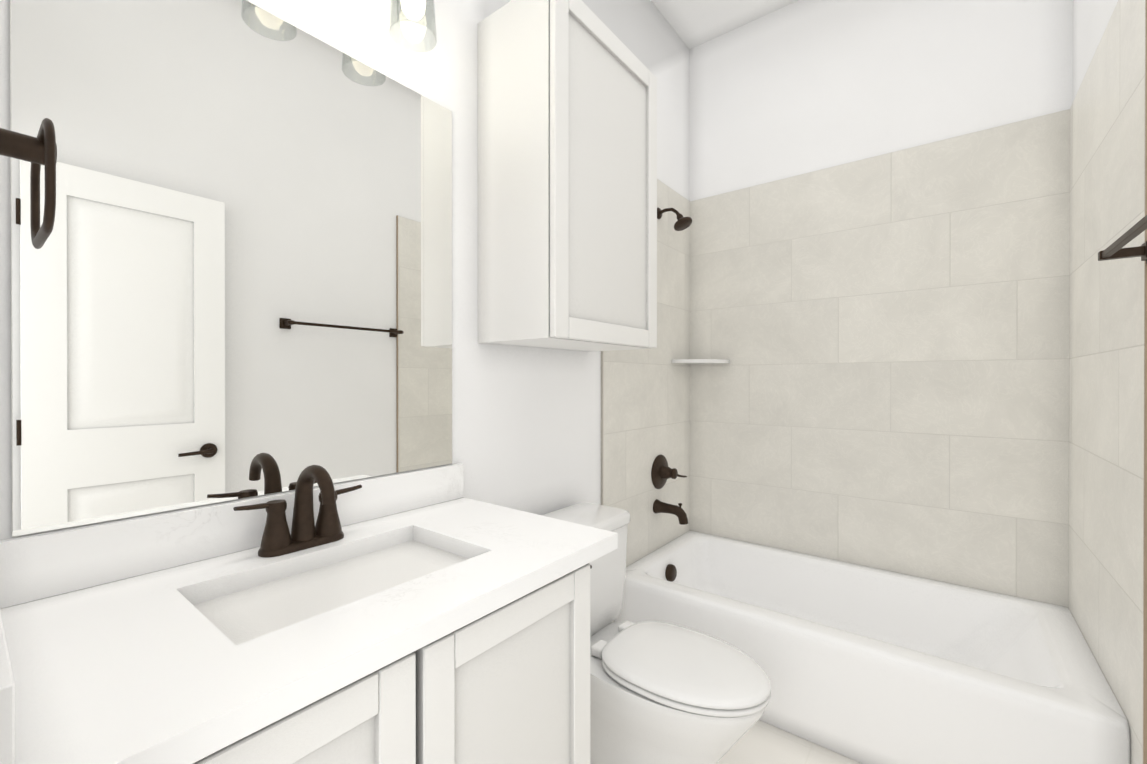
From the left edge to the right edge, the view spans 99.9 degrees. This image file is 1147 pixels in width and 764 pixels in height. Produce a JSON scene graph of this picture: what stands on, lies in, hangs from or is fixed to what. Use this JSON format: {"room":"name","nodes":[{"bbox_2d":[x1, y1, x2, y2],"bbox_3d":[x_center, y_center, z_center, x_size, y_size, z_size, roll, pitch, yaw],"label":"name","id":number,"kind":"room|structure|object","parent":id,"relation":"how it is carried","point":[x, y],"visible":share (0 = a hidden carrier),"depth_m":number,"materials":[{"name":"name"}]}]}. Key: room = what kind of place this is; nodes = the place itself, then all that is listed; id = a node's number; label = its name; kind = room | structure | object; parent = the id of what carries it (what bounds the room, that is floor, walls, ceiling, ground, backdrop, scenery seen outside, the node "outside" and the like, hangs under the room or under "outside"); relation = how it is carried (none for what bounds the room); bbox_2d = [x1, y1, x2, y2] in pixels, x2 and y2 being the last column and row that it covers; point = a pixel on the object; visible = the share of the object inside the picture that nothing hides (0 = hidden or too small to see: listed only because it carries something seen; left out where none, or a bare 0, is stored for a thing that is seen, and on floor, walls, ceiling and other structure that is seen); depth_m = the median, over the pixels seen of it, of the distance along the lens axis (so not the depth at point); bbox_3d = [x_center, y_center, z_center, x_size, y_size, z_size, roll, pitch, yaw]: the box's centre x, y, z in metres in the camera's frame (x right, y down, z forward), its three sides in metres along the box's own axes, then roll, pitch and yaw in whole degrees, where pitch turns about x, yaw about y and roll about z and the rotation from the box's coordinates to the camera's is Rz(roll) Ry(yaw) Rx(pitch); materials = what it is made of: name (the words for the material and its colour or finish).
{"room":"bathroom","nodes":[
{"label":"bathroom","id":0,"kind":"room"},
{"bbox_2d":[0,0,1117,539],"bbox_3d":[-0.336,-0.322,0.201,1.470,3.050,0.150,0,0,38],"label":"wall","id":1,"kind":"structure","parent":0,"point":[798,88],"depth_m":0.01,"materials":[{"name":"paint"}]},
{"bbox_2d":[0,118,56,248],"bbox_3d":[-0.595,-0.216,0.512,0.161,0.124,0.060,0,0,38],"label":"hanger","id":2,"kind":"object","parent":1,"relation":"attached to","point":[39,150],"visible":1,"depth_m":0.51,"materials":[{"name":"brown metal"}]},
{"bbox_2d":[10,0,451,536],"bbox_3d":[-0.610,-0.273,1.071,0.005,1.023,0.835,0,0,38],"label":"mirror","id":3,"kind":"object","parent":1,"relation":"attached to","point":[231,278],"visible":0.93,"depth_m":0.95,"materials":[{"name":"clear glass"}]},
{"bbox_2d":[389,0,436,52],"bbox_3d":[-0.554,-0.984,1.004,0.174,0.300,0.640,0,0,38],"label":"sconce","id":4,"kind":"object","parent":1,"relation":"attached to","point":[414,10],"visible":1,"depth_m":1.16,"materials":[{"name":"clear glass"}]},
{"bbox_2d":[478,0,656,351],"bbox_3d":[0.005,-0.611,1.613,0.309,0.980,0.577,0,0,38],"label":"upper cabinet","id":5,"kind":"object","parent":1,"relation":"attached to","point":[567,174],"visible":1,"depth_m":1.42,"materials":[{"name":"paint"}]},
{"bbox_2d":[601,179,692,622],"bbox_3d":[0.380,0.098,2.340,0.010,2.199,0.855,0,0,38],"label":"tiled wall","id":6,"kind":"structure","parent":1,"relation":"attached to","point":[647,398],"depth_m":2.39,"materials":[{"name":"beige tile"}]},
{"bbox_2d":[651,455,686,488],"bbox_3d":[0.473,0.447,2.372,0.100,0.170,0.186,0,0,38],"label":"trim","id":7,"kind":"structure","parent":6,"relation":"attached to","point":[662,472],"depth_m":2.35,"materials":[{"name":"brown metal"}]},
{"bbox_2d":[653,499,687,524],"bbox_3d":[0.472,0.624,2.319,0.167,0.097,0.068,0,0,38],"label":"tub spout","id":8,"kind":"object","parent":6,"relation":"attached to","point":[659,506],"visible":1,"depth_m":2.30,"materials":[{"name":"brown metal"}]},
{"bbox_2d":[657,208,691,230],"bbox_3d":[0.487,-0.795,2.328,0.176,0.131,0.090,0,0,38],"label":"shower head","id":9,"kind":"object","parent":6,"relation":"attached to","point":[681,223],"visible":1,"depth_m":2.30},
{"bbox_2d":[672,359,729,363],"bbox_3d":[0.668,-0.107,2.521,0.225,0.018,0.225,0,0,38],"label":"corner shelf","id":10,"kind":"object","parent":6,"relation":"attached to","point":[699,361],"visible":0.98,"depth_m":2.47,"materials":[{"name":"ceramic"}]},
{"bbox_2d":[693,111,1060,605],"bbox_3d":[1.236,0.098,2.226,1.500,2.199,0.008,0,0,38],"label":"tiled wall","id":11,"kind":"structure","parent":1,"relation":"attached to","point":[935,354],"depth_m":2.09,"materials":[{"name":"beige tile"}]},
{"bbox_2d":[1061,0,1146,763],"bbox_3d":[1.550,0.100,1.418,0.010,2.199,0.870,0,0,38],"label":"tiled wall","id":12,"kind":"structure","parent":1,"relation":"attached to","point":[1104,129],"depth_m":1.33,"materials":[{"name":"beige tile"}]},
{"bbox_2d":[1098,215,1146,263],"bbox_3d":[1.056,-0.289,0.845,0.084,0.052,0.650,0,0,38],"label":"towel bar","id":13,"kind":"object","parent":12,"relation":"attached to","point":[1114,250],"visible":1,"depth_m":1.05,"materials":[{"name":"brown metal"}]},
{"bbox_2d":[651,0,797,48],"bbox_3d":[0.060,-1.879,0.713,1.700,0.060,4.032,0,0,38],"label":"ceiling","id":14,"kind":"structure","parent":0,"point":[693,23],"depth_m":2.43,"materials":[{"name":"paint"}]},
{"bbox_2d":[717,720,861,763],"bbox_3d":[0.060,1.232,0.722,1.700,0.060,4.032,0,0,38],"label":"floor","id":15,"kind":"structure","parent":0,"point":[760,742],"depth_m":1.56,"materials":[{"name":"tile"}]},
{"bbox_2d":[0,463,617,763],"bbox_3d":[-0.398,0.721,0.900,0.554,0.959,0.909,0,0,38],"label":"bathroom vanity","id":16,"kind":"object","parent":15,"relation":"on","point":[433,615],"visible":0.98,"depth_m":0.76,"materials":[{"name":"paint"}]},
{"bbox_2d":[233,465,361,556],"bbox_3d":[-0.526,0.254,0.976,0.155,0.173,0.247,0,0,38],"label":"sink faucet","id":17,"kind":"object","parent":16,"relation":"on","point":[278,539],"visible":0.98,"depth_m":0.98,"materials":[{"name":"brown metal"}]},
{"bbox_2d":[542,503,771,763],"bbox_3d":[0.197,0.829,1.456,0.764,0.739,0.460,0,0,38],"label":"toilet","id":18,"kind":"object","parent":15,"relation":"on","point":[664,693],"visible":0.81,"depth_m":1.32,"materials":[{"name":"ceramic"}]},
{"bbox_2d":[614,531,1129,763],"bbox_3d":[0.995,1.013,1.920,1.482,0.369,0.775,0,0,38],"label":"bathtub","id":19,"kind":"object","parent":15,"relation":"on","point":[863,664],"visible":0.88,"depth_m":1.62,"materials":[{"name":"ceramic"}]}
]}

